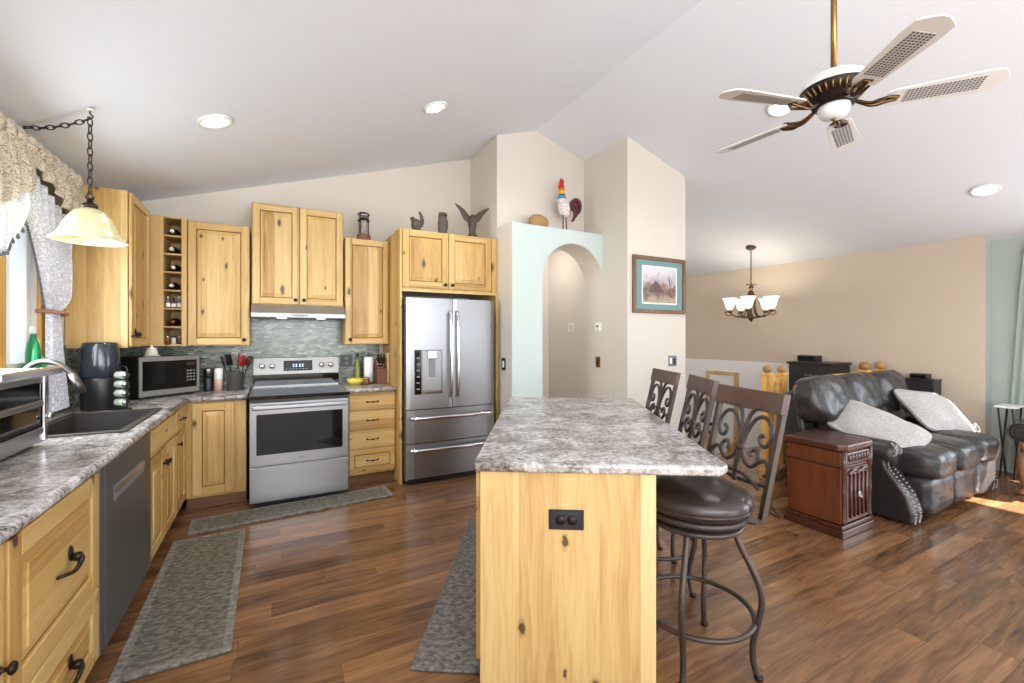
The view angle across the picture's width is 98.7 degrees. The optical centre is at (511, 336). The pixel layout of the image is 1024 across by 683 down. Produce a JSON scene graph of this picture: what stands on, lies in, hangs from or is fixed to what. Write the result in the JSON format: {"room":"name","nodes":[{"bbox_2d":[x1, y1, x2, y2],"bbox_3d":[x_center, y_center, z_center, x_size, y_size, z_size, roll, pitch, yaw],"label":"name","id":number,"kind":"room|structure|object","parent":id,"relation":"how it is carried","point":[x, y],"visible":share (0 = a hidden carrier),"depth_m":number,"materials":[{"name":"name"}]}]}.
{"room":"kitchen","nodes":[
{"label":"kitchen","id":0,"kind":"room"},
{"bbox_2d":[6,168,64,362],"bbox_3d":[-1.397,0.120,-0.179,0.150,2.560,9.010,0,0,-28],"label":"wall","id":1,"kind":"structure","parent":0,"point":[51,189],"depth_m":2.59,"materials":[{"name":"beige"}]},
{"bbox_2d":[0,225,29,368],"bbox_3d":[-2.575,-0.300,2.061,0.110,1.000,1.170,0,0,-28],"label":"window","id":2,"kind":"structure","parent":1,"relation":"in","point":[20,250],"depth_m":2.52,"materials":[{"name":"white glass"}]},
{"bbox_2d":[37,275,44,356],"bbox_3d":[-2.517,-0.330,2.091,0.090,1.120,1.370,0,0,-28],"label":"trim","id":3,"kind":"structure","parent":1,"relation":"attached to","point":[40,316],"depth_m":2.61,"materials":[{"name":"brown wood"}]},
{"bbox_2d":[25,326,40,367],"bbox_3d":[-2.708,0.070,2.488,0.064,0.258,0.064,0,0,-28],"label":"dish soap bottle","id":4,"kind":"object","parent":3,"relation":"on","point":[33,349],"visible":0.72,"depth_m":2.47,"materials":[{"name":"green"}]},
{"bbox_2d":[0,110,85,255],"bbox_3d":[-2.417,-0.713,2.035,0.154,0.735,2.076,0,0,-28],"label":"window valance","id":5,"kind":"object","parent":1,"relation":"attached to","point":[21,153],"visible":0.97,"depth_m":2.23,"materials":[{"name":"beige fabric"}]},
{"bbox_2d":[26,175,72,411],"bbox_3d":[-2.753,-0.240,2.622,0.115,1.390,0.672,0,0,-28],"label":"window curtain","id":6,"kind":"object","parent":1,"relation":"hanging from","point":[53,258],"visible":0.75,"depth_m":2.62,"materials":[{"name":"white fabric"}]},
{"bbox_2d":[65,185,149,347],"bbox_3d":[-2.945,-0.472,3.271,0.390,1.105,0.598,0,0,-28],"label":"upper cabinet","id":7,"kind":"object","parent":1,"relation":"attached to","point":[110,301],"visible":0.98,"depth_m":3.06,"materials":[{"name":"brown wood"}]},
{"bbox_2d":[52,303,378,413],"bbox_3d":[-1.507,0.090,2.545,2.240,0.820,3.910,0,0,-28],"label":"wall","id":8,"kind":"structure","parent":1,"relation":"attached to","point":[270,338],"depth_m":4.30,"materials":[{"name":"grey glass"}]},
{"bbox_2d":[140,159,469,389],"bbox_3d":[-1.960,-0.414,4.589,3.500,3.628,0.120,0,0,-28],"label":"wall","id":9,"kind":"structure","parent":0,"point":[390,197],"depth_m":4.73,"materials":[{"name":"beige paint"}]},
{"bbox_2d":[149,215,187,345],"bbox_3d":[-2.939,-0.460,3.805,0.252,1.080,0.328,0,0,-28],"label":"wine rack","id":10,"kind":"object","parent":9,"relation":"attached to","point":[161,260],"visible":0.8,"depth_m":3.69,"materials":[{"name":"brown wood"}]},
{"bbox_2d":[163,216,180,226],"bbox_3d":[-2.912,-0.993,3.815,0.120,0.014,0.314,0,0,-28],"label":"shelf","id":11,"kind":"object","parent":10,"relation":"attached to","point":[170,221],"depth_m":3.75,"materials":[{"name":"brown wood"}]},
{"bbox_2d":[163,234,180,243],"bbox_3d":[-2.912,-0.841,3.815,0.120,0.014,0.314,0,0,-28],"label":"shelf","id":12,"kind":"object","parent":10,"relation":"attached to","point":[170,239],"depth_m":3.74,"materials":[{"name":"brown wood"}]},
{"bbox_2d":[163,253,180,260],"bbox_3d":[-2.912,-0.688,3.815,0.120,0.014,0.314,0,0,-28],"label":"shelf","id":13,"kind":"object","parent":10,"relation":"attached to","point":[168,256],"depth_m":3.75,"materials":[{"name":"brown wood"}]},
{"bbox_2d":[163,271,180,277],"bbox_3d":[-2.912,-0.536,3.815,0.120,0.014,0.314,0,0,-28],"label":"shelf","id":14,"kind":"object","parent":10,"relation":"attached to","point":[169,274],"depth_m":3.76,"materials":[{"name":"brown wood"}]},
{"bbox_2d":[163,289,180,294],"bbox_3d":[-2.912,-0.384,3.815,0.120,0.014,0.314,0,0,-28],"label":"shelf","id":15,"kind":"object","parent":10,"relation":"attached to","point":[165,291],"depth_m":3.73,"materials":[{"name":"brown wood"}]},
{"bbox_2d":[187,220,250,345],"bbox_3d":[-2.619,-0.454,3.960,0.455,1.068,0.360,0,0,-28],"label":"upper cabinet","id":16,"kind":"object","parent":9,"relation":"attached to","point":[218,255],"visible":1,"depth_m":3.83,"materials":[{"name":"brown wood"}]},
{"bbox_2d":[252,202,342,306],"bbox_3d":[-2.063,-0.752,4.259,0.775,0.925,0.360,0,0,-28],"label":"upper cabinet","id":17,"kind":"object","parent":9,"relation":"attached to","point":[297,253],"visible":0.99,"depth_m":4.12,"materials":[{"name":"brown wood"}]},
{"bbox_2d":[251,304,345,319],"bbox_3d":[-2.032,-0.226,4.201,0.775,0.120,0.488,0,0,-28],"label":"range hood","id":18,"kind":"object","parent":17,"relation":"attached to","point":[258,311],"visible":1,"depth_m":4.02,"materials":[{"name":"grey metal"}]},
{"bbox_2d":[340,355,351,366],"bbox_3d":[-1.738,0.255,4.621,0.120,0.124,0.010,0,0,-28],"label":"wall outlet","id":19,"kind":"object","parent":9,"relation":"attached to","point":[345,360],"visible":1,"depth_m":4.62,"materials":[{"name":"black plastic"}]},
{"bbox_2d":[341,237,388,344],"bbox_3d":[-1.520,-0.449,4.552,0.428,1.058,0.360,0,0,-28],"label":"upper cabinet","id":20,"kind":"object","parent":9,"relation":"attached to","point":[365,262],"visible":0.98,"depth_m":4.42,"materials":[{"name":"brown wood"}]},
{"bbox_2d":[357,212,370,239],"bbox_3d":[-1.512,-1.125,4.490,0.132,0.292,0.132,0,0,-28],"label":"candle lantern","id":21,"kind":"object","parent":20,"relation":"on","point":[363,221],"visible":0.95,"depth_m":4.45,"materials":[{"name":"brown metal"}]},
{"bbox_2d":[470,134,506,238],"bbox_3d":[-0.285,-0.400,5.037,0.125,3.600,0.760,0,0,-28],"label":"wall","id":22,"kind":"structure","parent":0,"point":[488,167],"depth_m":4.81,"materials":[{"name":"beige paint"}]},
{"bbox_2d":[0,0,1023,277],"bbox_3d":[1.687,-1.713,2.668,8.300,1.554,11.300,0,0,-28],"label":"ceiling","id":23,"kind":"structure","parent":0,"point":[310,89],"depth_m":3.21,"materials":[{"name":"white paint"}]},
{"bbox_2d":[23,107,128,246],"bbox_3d":[-2.358,-0.870,2.400,0.532,0.722,0.320,0,0,23],"label":"pendant lamp","id":24,"kind":"object","parent":23,"relation":"hanging from","point":[87,225],"visible":0.99,"depth_m":2.34,"materials":[{"name":"beige glass"}]},
{"bbox_2d":[196,114,232,128],"bbox_3d":[-1.915,-1.385,2.836,0.198,0.070,0.207,0,0,-24],"label":"ceiling light","id":25,"kind":"object","parent":23,"relation":"attached to","point":[209,121],"visible":1,"depth_m":2.81,"materials":[{"name":"white plastic"}]},
{"bbox_2d":[422,101,447,113],"bbox_3d":[-0.619,-1.842,3.540,0.198,0.070,0.207,0,0,-24],"label":"ceiling light","id":26,"kind":"object","parent":23,"relation":"attached to","point":[437,106],"visible":1,"depth_m":3.51,"materials":[{"name":"white plastic"}]},
{"bbox_2d":[722,245,779,321],"bbox_3d":[3.368,-0.744,6.162,0.705,1.064,0.702,0,0,-28],"label":"chandelier","id":27,"kind":"object","parent":23,"relation":"hanging from","point":[747,302],"visible":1,"depth_m":6.16,"materials":[{"name":"glass"}]},
{"bbox_2d":[766,104,793,116],"bbox_3d":[2.254,-1.917,3.701,0.198,0.071,0.207,0,0,-24],"label":"ceiling light","id":28,"kind":"object","parent":23,"relation":"attached to","point":[772,110],"visible":0.73,"depth_m":3.71,"materials":[{"name":"glass"}]},
{"bbox_2d":[717,0,1009,153],"bbox_3d":[1.645,-1.711,2.333,1.267,1.178,1.221,0,0,-28],"label":"ceiling fan","id":29,"kind":"object","parent":23,"relation":"hanging from","point":[831,93],"visible":1,"depth_m":2.16,"materials":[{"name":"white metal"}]},
{"bbox_2d":[969,184,1001,196],"bbox_3d":[4.276,-1.320,3.978,0.198,0.071,0.207,0,0,-24],"label":"ceiling light","id":30,"kind":"object","parent":23,"relation":"attached to","point":[982,190],"visible":1,"depth_m":3.96,"materials":[{"name":"white plastic"}]},
{"bbox_2d":[507,131,583,231],"bbox_3d":[0.409,-1.740,5.041,1.100,1.200,0.110,0,0,-28],"label":"wall","id":31,"kind":"structure","parent":0,"point":[536,164],"depth_m":4.92,"materials":[{"name":"beige paint"}]},
{"bbox_2d":[497,222,602,416],"bbox_3d":[0.428,0.130,4.796,1.151,2.540,0.340,0,0,-28],"label":"wall","id":32,"kind":"structure","parent":0,"point":[524,250],"depth_m":4.50,"materials":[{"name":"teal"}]},
{"bbox_2d":[529,214,548,226],"bbox_3d":[0.286,-1.226,4.720,0.246,0.169,0.130,0,0,-28],"label":"round ornament","id":33,"kind":"object","parent":32,"relation":"on","point":[536,219],"visible":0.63,"depth_m":4.66,"materials":[{"name":"brown"}]},
{"bbox_2d":[556,178,581,228],"bbox_3d":[0.630,-1.443,4.870,0.300,0.605,0.120,0,0,-18],"label":"rooster figurine","id":34,"kind":"object","parent":32,"relation":"on","point":[575,205],"visible":0.98,"depth_m":4.83,"materials":[{"name":"multicoloured"}]},
{"bbox_2d":[542,249,561,396],"bbox_3d":[0.205,0.100,5.420,1.100,2.600,0.750,0,0,-28],"label":"wall","id":35,"kind":"structure","parent":0,"point":[545,279],"depth_m":5.86,"materials":[{"name":"beige"}]},
{"bbox_2d":[84,446,1023,682],"bbox_3d":[2.208,1.525,1.700,8.300,0.250,9.100,0,0,-28],"label":"floor","id":36,"kind":"structure","parent":0,"point":[348,593],"depth_m":2.37,"materials":[{"name":"laminate"}]},
{"bbox_2d":[0,544,18,682],"bbox_3d":[-1.411,0.964,0.713,0.633,0.873,0.694,0,0,-28],"label":"base cabinet","id":37,"kind":"object","parent":36,"relation":"on","point":[12,668],"visible":1,"depth_m":1.13,"materials":[{"name":"brown wood"}]},
{"bbox_2d":[0,387,250,544],"bbox_3d":[-2.016,0.505,2.235,1.022,0.039,3.947,0,0,-28],"label":"countertop","id":38,"kind":"structure","parent":37,"relation":"on","point":[33,479],"depth_m":1.72,"materials":[{"name":"stone"}]},
{"bbox_2d":[0,366,62,459],"bbox_3d":[-2.101,0.309,1.719,0.350,0.352,0.520,0,0,-28],"label":"toaster oven","id":39,"kind":"object","parent":38,"relation":"on","point":[25,415],"visible":1,"depth_m":1.79,"materials":[{"name":"silver metal"}]},
{"bbox_2d":[24,359,86,394],"bbox_3d":[-2.468,0.302,2.345,0.293,0.365,0.136,0,0,-28],"label":"faucet","id":40,"kind":"object","parent":38,"relation":"on","point":[77,384],"visible":0.52,"depth_m":2.39,"materials":[{"name":"silver metal"}]},
{"bbox_2d":[79,342,129,410],"bbox_3d":[-2.741,0.261,2.944,0.234,0.449,0.205,0,0,6],"label":"air fryer","id":41,"kind":"object","parent":38,"relation":"on","point":[98,361],"visible":0.77,"depth_m":2.87,"materials":[{"name":"black plastic"}]},
{"bbox_2d":[49,407,162,437],"bbox_3d":[-2.364,0.540,2.486,0.475,0.129,0.820,0,0,-28],"label":"sink","id":42,"kind":"object","parent":38,"relation":"in","point":[112,421],"visible":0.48,"depth_m":2.74,"materials":[{"name":"metal"}]},
{"bbox_2d":[111,366,131,409],"bbox_3d":[-2.585,0.339,2.913,0.100,0.292,0.060,0,0,7],"label":"stand","id":43,"kind":"object","parent":38,"relation":"on","point":[115,379],"visible":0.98,"depth_m":2.91,"materials":[{"name":"black metal"}]},
{"bbox_2d":[113,389,129,396],"bbox_3d":[-2.583,0.376,2.913,0.075,0.051,0.051,0,0,7],"label":"spice jar","id":44,"kind":"object","parent":43,"relation":"in","point":[119,392],"visible":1,"depth_m":2.89,"materials":[{"name":"clear glass"}]},
{"bbox_2d":[113,380,129,387],"bbox_3d":[-2.583,0.316,2.913,0.075,0.051,0.051,0,0,7],"label":"spice jar","id":45,"kind":"object","parent":43,"relation":"in","point":[119,383],"visible":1,"depth_m":2.89,"materials":[{"name":"clear glass"}]},
{"bbox_2d":[114,371,129,378],"bbox_3d":[-2.583,0.256,2.913,0.075,0.051,0.051,0,0,7],"label":"spice jar","id":46,"kind":"object","parent":43,"relation":"in","point":[119,374],"visible":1,"depth_m":2.89,"materials":[{"name":"clear glass"}]},
{"bbox_2d":[120,355,198,399],"bbox_3d":[-2.939,0.323,3.626,0.360,0.325,0.468,0,0,17],"label":"microwave oven","id":47,"kind":"object","parent":38,"relation":"on","point":[162,374],"visible":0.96,"depth_m":3.51,"materials":[{"name":"silver plastic"}]},
{"bbox_2d":[143,345,159,356],"bbox_3d":[-2.899,0.114,3.538,0.114,0.092,0.114,0,0,-28],"label":"butter dish","id":48,"kind":"object","parent":47,"relation":"on","point":[150,352],"visible":0.99,"depth_m":3.51,"materials":[{"name":"beige ceramic"}]},
{"bbox_2d":[203,368,212,390],"bbox_3d":[-2.716,0.382,3.932,0.068,0.207,0.068,0,0,-28],"label":"pepper grinder","id":49,"kind":"object","parent":38,"relation":"on","point":[207,372],"visible":1,"depth_m":3.91,"materials":[{"name":"black plastic"}]},
{"bbox_2d":[214,368,222,390],"bbox_3d":[-2.641,0.385,3.962,0.068,0.202,0.068,0,0,-28],"label":"salt grinder","id":50,"kind":"object","parent":38,"relation":"on","point":[218,372],"visible":1,"depth_m":3.93,"materials":[{"name":"beige"}]},
{"bbox_2d":[227,371,243,390],"bbox_3d":[-2.518,0.401,4.005,0.136,0.170,0.136,0,0,-28],"label":"utensil crock","id":51,"kind":"object","parent":38,"relation":"on","point":[235,380],"visible":0.96,"depth_m":3.95,"materials":[{"name":"grey ceramic"}]},
{"bbox_2d":[2,472,98,682],"bbox_3d":[-1.737,0.964,1.331,0.645,0.873,0.700,0,0,-28],"label":"base cabinet","id":52,"kind":"object","parent":36,"relation":"on","point":[51,565],"visible":0.91,"depth_m":1.42,"materials":[{"name":"brown wood"}]},
{"bbox_2d":[97,432,150,655],"bbox_3d":[-2.102,0.965,1.989,0.606,0.870,0.768,0,0,-28],"label":"dishwasher","id":53,"kind":"object","parent":36,"relation":"on","point":[125,481],"visible":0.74,"depth_m":1.99,"materials":[{"name":"grey metal"}]},
{"bbox_2d":[150,413,175,560],"bbox_3d":[-2.464,0.964,2.668,0.633,0.873,0.760,0,0,-28],"label":"base cabinet","id":54,"kind":"object","parent":36,"relation":"on","point":[163,440],"visible":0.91,"depth_m":2.75,"materials":[{"name":"brown wood"}]},
{"bbox_2d":[108,528,245,682],"bbox_3d":[-1.769,1.393,2.466,0.420,0.014,1.400,0,0,-29],"label":"floor mat","id":55,"kind":"object","parent":36,"relation":"on","point":[188,614],"visible":1,"depth_m":2.23,"materials":[{"name":"grey fabric"}]},
{"bbox_2d":[174,405,186,514],"bbox_3d":[-2.738,0.964,3.181,0.636,0.873,0.398,0,0,-28],"label":"base cabinet","id":56,"kind":"object","parent":36,"relation":"on","point":[181,417],"visible":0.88,"depth_m":3.28,"materials":[{"name":"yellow wood"}]},
{"bbox_2d":[185,399,248,508],"bbox_3d":[-2.552,0.964,3.851,0.417,0.873,0.601,0,0,-28],"label":"base cabinet","id":57,"kind":"object","parent":36,"relation":"on","point":[217,432],"visible":0.95,"depth_m":3.60,"materials":[{"name":"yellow wood"}]},
{"bbox_2d":[188,485,393,535],"bbox_3d":[-1.728,1.393,3.590,1.460,0.014,0.290,0,0,-32],"label":"floor mat","id":58,"kind":"object","parent":36,"relation":"on","point":[245,517],"visible":1,"depth_m":3.51,"materials":[{"name":"grey fabric"}]},
{"bbox_2d":[248,356,349,507],"bbox_3d":[-1.947,0.802,4.027,0.771,1.195,0.842,0,0,-28],"label":"electric range","id":59,"kind":"object","parent":36,"relation":"on","point":[299,407],"visible":0.99,"depth_m":3.74,"materials":[{"name":"silver metal"}]},
{"bbox_2d":[248,384,349,400],"bbox_3d":[-1.935,0.498,4.004,0.771,0.029,0.715,0,0,-28],"label":"cooktop","id":60,"kind":"object","parent":59,"relation":"in","point":[266,392],"depth_m":3.86,"materials":[{"name":"grey glass"}]},
{"bbox_2d":[348,391,395,484],"bbox_3d":[-1.456,0.964,4.421,0.445,0.873,0.636,0,0,-28],"label":"base cabinet","id":61,"kind":"object","parent":36,"relation":"on","point":[372,415],"visible":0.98,"depth_m":4.18,"materials":[{"name":"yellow wood"}]},
{"bbox_2d":[339,381,396,392],"bbox_3d":[-1.459,0.505,4.418,0.449,0.039,0.632,0,0,-28],"label":"countertop","id":62,"kind":"structure","parent":61,"relation":"on","point":[374,387],"depth_m":4.20,"materials":[{"name":"stone"}]},
{"bbox_2d":[355,354,360,377],"bbox_3d":[-1.616,0.333,4.615,0.062,0.306,0.061,0,0,-28],"label":"oil bottle","id":63,"kind":"object","parent":62,"relation":"on","point":[357,364],"visible":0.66,"depth_m":4.59,"materials":[{"name":"green glass"}]},
{"bbox_2d":[364,352,373,383],"bbox_3d":[-1.488,0.323,4.560,0.108,0.325,0.108,0,0,-28],"label":"paper towel holder","id":64,"kind":"object","parent":62,"relation":"on","point":[368,361],"visible":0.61,"depth_m":4.52,"materials":[{"name":"paper"}]},
{"bbox_2d":[374,360,386,383],"bbox_3d":[-1.358,0.364,4.547,0.100,0.244,0.155,0,0,-28],"label":"knife block","id":65,"kind":"object","parent":62,"relation":"on","point":[380,373],"visible":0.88,"depth_m":4.49,"materials":[{"name":"brown wood"}]},
{"bbox_2d":[381,352,388,383],"bbox_3d":[-1.344,0.328,4.654,0.022,0.315,0.300,0,0,-28],"label":"cutting board","id":66,"kind":"object","parent":62,"relation":"on","point":[382,353],"visible":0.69,"depth_m":4.52,"materials":[{"name":"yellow wood"}]},
{"bbox_2d":[383,228,497,484],"bbox_3d":[-0.773,0.185,4.713,1.034,2.430,0.778,0,0,-28],"label":"tall cabinet","id":67,"kind":"object","parent":36,"relation":"on","point":[421,263],"visible":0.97,"depth_m":4.38,"materials":[{"name":"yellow wood"}]},
{"bbox_2d":[410,211,423,229],"bbox_3d":[-0.937,-1.136,4.345,0.140,0.210,0.080,0,0,-28],"label":"bird figurine","id":68,"kind":"object","parent":67,"relation":"on","point":[416,224],"visible":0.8,"depth_m":4.32,"materials":[{"name":"ceramic"}]},
{"bbox_2d":[438,211,447,232],"bbox_3d":[-0.700,-1.149,4.465,0.102,0.236,0.108,0,0,-28],"label":"owl figurine","id":69,"kind":"object","parent":67,"relation":"on","point":[442,216],"visible":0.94,"depth_m":4.43,"materials":[{"name":"brown stone"}]},
{"bbox_2d":[455,203,488,236],"bbox_3d":[-0.409,-1.210,4.641,0.395,0.358,0.098,0,0,-28],"label":"figurine","id":70,"kind":"object","parent":67,"relation":"on","point":[472,220],"visible":0.92,"depth_m":4.61,"materials":[{"name":"brown wood"}]},
{"bbox_2d":[410,517,479,673],"bbox_3d":[-0.218,1.393,2.607,0.310,0.013,1.560,0,0,4],"label":"floor mat","id":71,"kind":"object","parent":36,"relation":"on","point":[448,642],"visible":0.51,"depth_m":2.13,"materials":[{"name":"grey fabric"}]},
{"bbox_2d":[402,297,493,485],"bbox_3d":[-0.748,0.517,4.607,0.905,1.765,0.877,0,0,-28],"label":"refrigerator","id":72,"kind":"object","parent":36,"relation":"on","point":[448,344],"visible":0.93,"depth_m":4.24,"materials":[{"name":"grey metal"}]},
{"bbox_2d":[476,471,655,682],"bbox_3d":[0.261,0.963,2.545,0.695,0.874,1.698,0,0,4],"label":"kitchen island","id":73,"kind":"object","parent":36,"relation":"on","point":[553,606],"visible":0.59,"depth_m":1.70,"materials":[{"name":"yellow wood"}]},
{"bbox_2d":[549,509,583,529],"bbox_3d":[0.209,0.706,1.692,0.134,0.077,0.011,0,0,4],"label":"wall outlet","id":74,"kind":"object","parent":73,"relation":"attached to","point":[559,519],"visible":1,"depth_m":1.69,"materials":[{"name":"black plastic"}]},
{"bbox_2d":[556,515,565,524],"bbox_3d":[0.187,0.706,1.690,0.038,0.038,0.004,0,0,4],"label":"socket","id":75,"kind":"object","parent":74,"relation":"attached to","point":[560,519],"depth_m":1.69,"materials":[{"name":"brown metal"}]},
{"bbox_2d":[567,516,576,525],"bbox_3d":[0.231,0.706,1.687,0.038,0.038,0.004,0,0,4],"label":"socket","id":76,"kind":"object","parent":74,"relation":"attached to","point":[572,520],"depth_m":1.69,"materials":[{"name":"plastic"}]},
{"bbox_2d":[473,397,727,475],"bbox_3d":[0.399,0.504,2.587,0.975,0.039,1.845,0,0,4],"label":"island countertop","id":77,"kind":"structure","parent":73,"relation":"on","point":[530,434],"depth_m":1.99,"materials":[{"name":"stone"}]},
{"bbox_2d":[645,368,680,549],"bbox_3d":[0.829,0.819,3.063,0.571,1.170,0.494,0,0,-3],"label":"bar stool","id":78,"kind":"object","parent":36,"relation":"on","point":[666,377],"visible":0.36,"depth_m":3.03,"materials":[{"name":"brown metal"}]},
{"bbox_2d":[656,374,719,597],"bbox_3d":[0.855,0.819,2.558,0.571,1.170,0.494,0,0,5],"label":"bar stool","id":79,"kind":"object","parent":36,"relation":"on","point":[706,386],"visible":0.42,"depth_m":2.47,"materials":[{"name":"brown metal"}]},
{"bbox_2d":[656,384,790,682],"bbox_3d":[0.838,0.819,1.939,0.571,1.170,0.494,0,0,-12],"label":"bar stool","id":80,"kind":"object","parent":36,"relation":"on","point":[705,508],"visible":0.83,"depth_m":1.80,"materials":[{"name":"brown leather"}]},
{"bbox_2d":[759,365,788,479],"bbox_3d":[2.614,0.842,4.383,0.340,1.117,0.100,0,0,-28],"label":"stair railing","id":81,"kind":"object","parent":36,"relation":"on","point":[779,384],"visible":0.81,"depth_m":4.33,"materials":[{"name":"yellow wood"}]},
{"bbox_2d":[787,361,851,390],"bbox_3d":[3.970,0.864,5.709,0.496,1.072,0.550,0,0,-28],"label":"chest","id":82,"kind":"object","parent":36,"relation":"on","point":[797,369],"visible":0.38,"depth_m":5.58,"materials":[{"name":"black paint"}]},
{"bbox_2d":[797,355,821,361],"bbox_3d":[3.920,0.287,5.796,0.162,0.080,0.230,0,0,-28],"label":"box","id":83,"kind":"object","parent":82,"relation":"on","point":[809,358],"visible":0.99,"depth_m":5.73,"materials":[{"name":"black plastic"}]},
{"bbox_2d":[784,429,873,539],"bbox_3d":[2.377,1.076,3.295,0.444,0.648,0.421,0,0,-28],"label":"end table","id":84,"kind":"object","parent":36,"relation":"on","point":[829,486],"visible":1,"depth_m":3.16,"materials":[{"name":"brown wood"}]},
{"bbox_2d":[834,361,887,374],"bbox_3d":[3.992,0.848,5.057,1.125,1.104,0.110,0,0,-28],"label":"stair railing","id":85,"kind":"object","parent":36,"relation":"on","point":[864,366],"visible":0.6,"depth_m":5.11,"materials":[{"name":"brown wood"}]},
{"bbox_2d":[783,370,999,524],"bbox_3d":[3.493,0.874,4.017,1.784,1.053,1.053,0,0,-28],"label":"leather sofa","id":86,"kind":"object","parent":36,"relation":"on","point":[908,483],"visible":0.69,"depth_m":3.60,"materials":[{"name":"grey leather"}]},
{"bbox_2d":[791,374,851,422],"bbox_3d":[2.832,0.564,4.012,0.616,0.434,0.351,0,0,-28],"label":"cushion","id":87,"kind":"object","parent":86,"relation":"on","point":[816,398],"depth_m":3.87,"materials":[{"name":"grey leather"}]},
{"bbox_2d":[816,423,836,430],"bbox_3d":[2.976,0.837,3.998,0.469,0.314,0.242,0,0,-28],"label":"lumbar cushion","id":88,"kind":"object","parent":86,"relation":"on","point":[818,425],"depth_m":3.90,"materials":[{"name":"fabric"}]},
{"bbox_2d":[837,372,883,409],"bbox_3d":[3.346,0.564,4.288,0.616,0.434,0.351,0,0,-28],"label":"cushion","id":89,"kind":"object","parent":86,"relation":"on","point":[863,387],"depth_m":4.16,"materials":[{"name":"grey leather"}]},
{"bbox_2d":[827,400,931,447],"bbox_3d":[3.055,0.772,3.688,0.385,0.404,0.634,0,0,-34],"label":"throw pillow","id":90,"kind":"object","parent":86,"relation":"on","point":[858,418],"visible":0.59,"depth_m":3.63,"materials":[{"name":"grey fabric"}]},
{"bbox_2d":[868,370,908,410],"bbox_3d":[3.860,0.564,4.565,0.616,0.434,0.351,0,0,-28],"label":"cushion","id":91,"kind":"object","parent":86,"relation":"on","point":[888,380],"depth_m":4.39,"materials":[{"name":"grey leather"}]},
{"bbox_2d":[881,405,907,421],"bbox_3d":[3.792,0.837,4.438,0.469,0.314,0.242,0,0,-28],"label":"lumbar cushion","id":92,"kind":"object","parent":86,"relation":"on","point":[897,410],"depth_m":4.35,"materials":[{"name":"fabric"}]},
{"bbox_2d":[897,442,956,479],"bbox_3d":[3.163,0.969,3.658,0.482,0.238,0.724,0,0,-28],"label":"seat cushion","id":93,"kind":"object","parent":86,"relation":"on","point":[931,461],"depth_m":3.35,"materials":[{"name":"grey leather"}]},
{"bbox_2d":[893,389,975,431],"bbox_3d":[4.050,0.717,4.222,0.602,0.394,0.401,0,0,-9],"label":"throw pillow","id":94,"kind":"object","parent":86,"relation":"on","point":[935,412],"visible":0.83,"depth_m":4.13,"materials":[{"name":"grey fabric"}]},
{"bbox_2d":[930,433,979,470],"bbox_3d":[3.569,0.969,3.875,0.487,0.241,0.728,0,0,-28],"label":"seat cushion","id":95,"kind":"object","parent":86,"relation":"on","point":[967,451],"depth_m":3.57,"materials":[{"name":"grey leather"}]},
{"bbox_2d":[913,423,999,462],"bbox_3d":[3.977,0.969,4.094,0.485,0.240,0.729,0,0,-28],"label":"seat cushion","id":96,"kind":"object","parent":86,"relation":"on","point":[989,446],"depth_m":3.80,"materials":[{"name":"grey leather"}]},
{"bbox_2d":[903,377,941,413],"bbox_3d":[4.599,0.936,4.958,0.210,0.928,0.312,0,0,-28],"label":"base cabinet","id":97,"kind":"object","parent":36,"relation":"on","point":[924,385],"visible":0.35,"depth_m":4.86,"materials":[{"name":"black paint"}]},
{"bbox_2d":[909,373,931,378],"bbox_3d":[4.592,0.444,4.949,0.122,0.055,0.160,0,0,-28],"label":"router","id":98,"kind":"object","parent":97,"relation":"on","point":[911,375],"visible":1,"depth_m":4.91,"materials":[{"name":"black plastic"}]},
{"bbox_2d":[994,404,1023,480],"bbox_3d":[4.924,1.038,4.355,0.280,0.712,0.150,0,0,-28],"label":"side table","id":99,"kind":"object","parent":36,"relation":"on","point":[1007,406],"visible":0.94,"depth_m":4.35,"materials":[{"name":"white metal"}]},
{"bbox_2d":[994,404,1023,408],"bbox_3d":[4.924,0.691,4.355,0.280,0.018,0.150,0,0,-28],"label":"tabletop","id":100,"kind":"object","parent":99,"relation":"on","point":[1008,406],"depth_m":4.32,"materials":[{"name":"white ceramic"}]},
{"bbox_2d":[1007,419,1023,494],"bbox_3d":[4.981,0.879,3.784,0.789,1.057,0.832,0,0,-28],"label":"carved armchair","id":101,"kind":"object","parent":36,"relation":"on","point":[1015,431],"visible":1,"depth_m":3.91,"materials":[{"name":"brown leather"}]},
{"bbox_2d":[549,136,684,434],"bbox_3d":[1.218,-0.366,5.460,0.870,3.532,1.540,0,0,-28],"label":"wall","id":102,"kind":"structure","parent":0,"point":[633,198],"depth_m":4.87,"materials":[{"name":"beige paint"}]},
{"bbox_2d":[632,254,685,313],"bbox_3d":[1.607,-0.555,4.778,0.784,0.610,0.028,0,0,-28],"label":"framed painting","id":103,"kind":"object","parent":102,"relation":"attached to","point":[658,283],"visible":1,"depth_m":4.77,"materials":[{"name":"brown wood"}]},
{"bbox_2d":[643,266,675,303],"bbox_3d":[1.606,-0.555,4.780,0.496,0.382,0.011,0,0,-28],"label":"print","id":104,"kind":"object","parent":103,"relation":"attached to","point":[659,282],"depth_m":4.78,"materials":[{"name":"multicoloured"}]},
{"bbox_2d":[685,235,1023,473],"bbox_3d":[5.114,0.840,4.514,0.335,3.920,11.100,0,0,-28],"label":"wall","id":105,"kind":"structure","parent":0,"point":[920,308],"depth_m":5.32,"materials":[{"name":"beige paint"}]},
{"bbox_2d":[706,370,738,453],"bbox_3d":[3.419,1.630,7.207,0.094,2.120,0.570,0,0,-28],"label":"door","id":106,"kind":"structure","parent":105,"relation":"in","point":[727,378],"depth_m":7.15,"materials":[{"name":"white"}]},
{"bbox_2d":[1006,257,1023,471],"bbox_3d":[5.897,0.214,2.988,0.092,2.291,3.470,0,0,-28],"label":"window curtain","id":107,"kind":"object","parent":105,"relation":"hanging from","point":[1017,397],"visible":0.73,"depth_m":4.43,"materials":[{"name":"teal fabric"}]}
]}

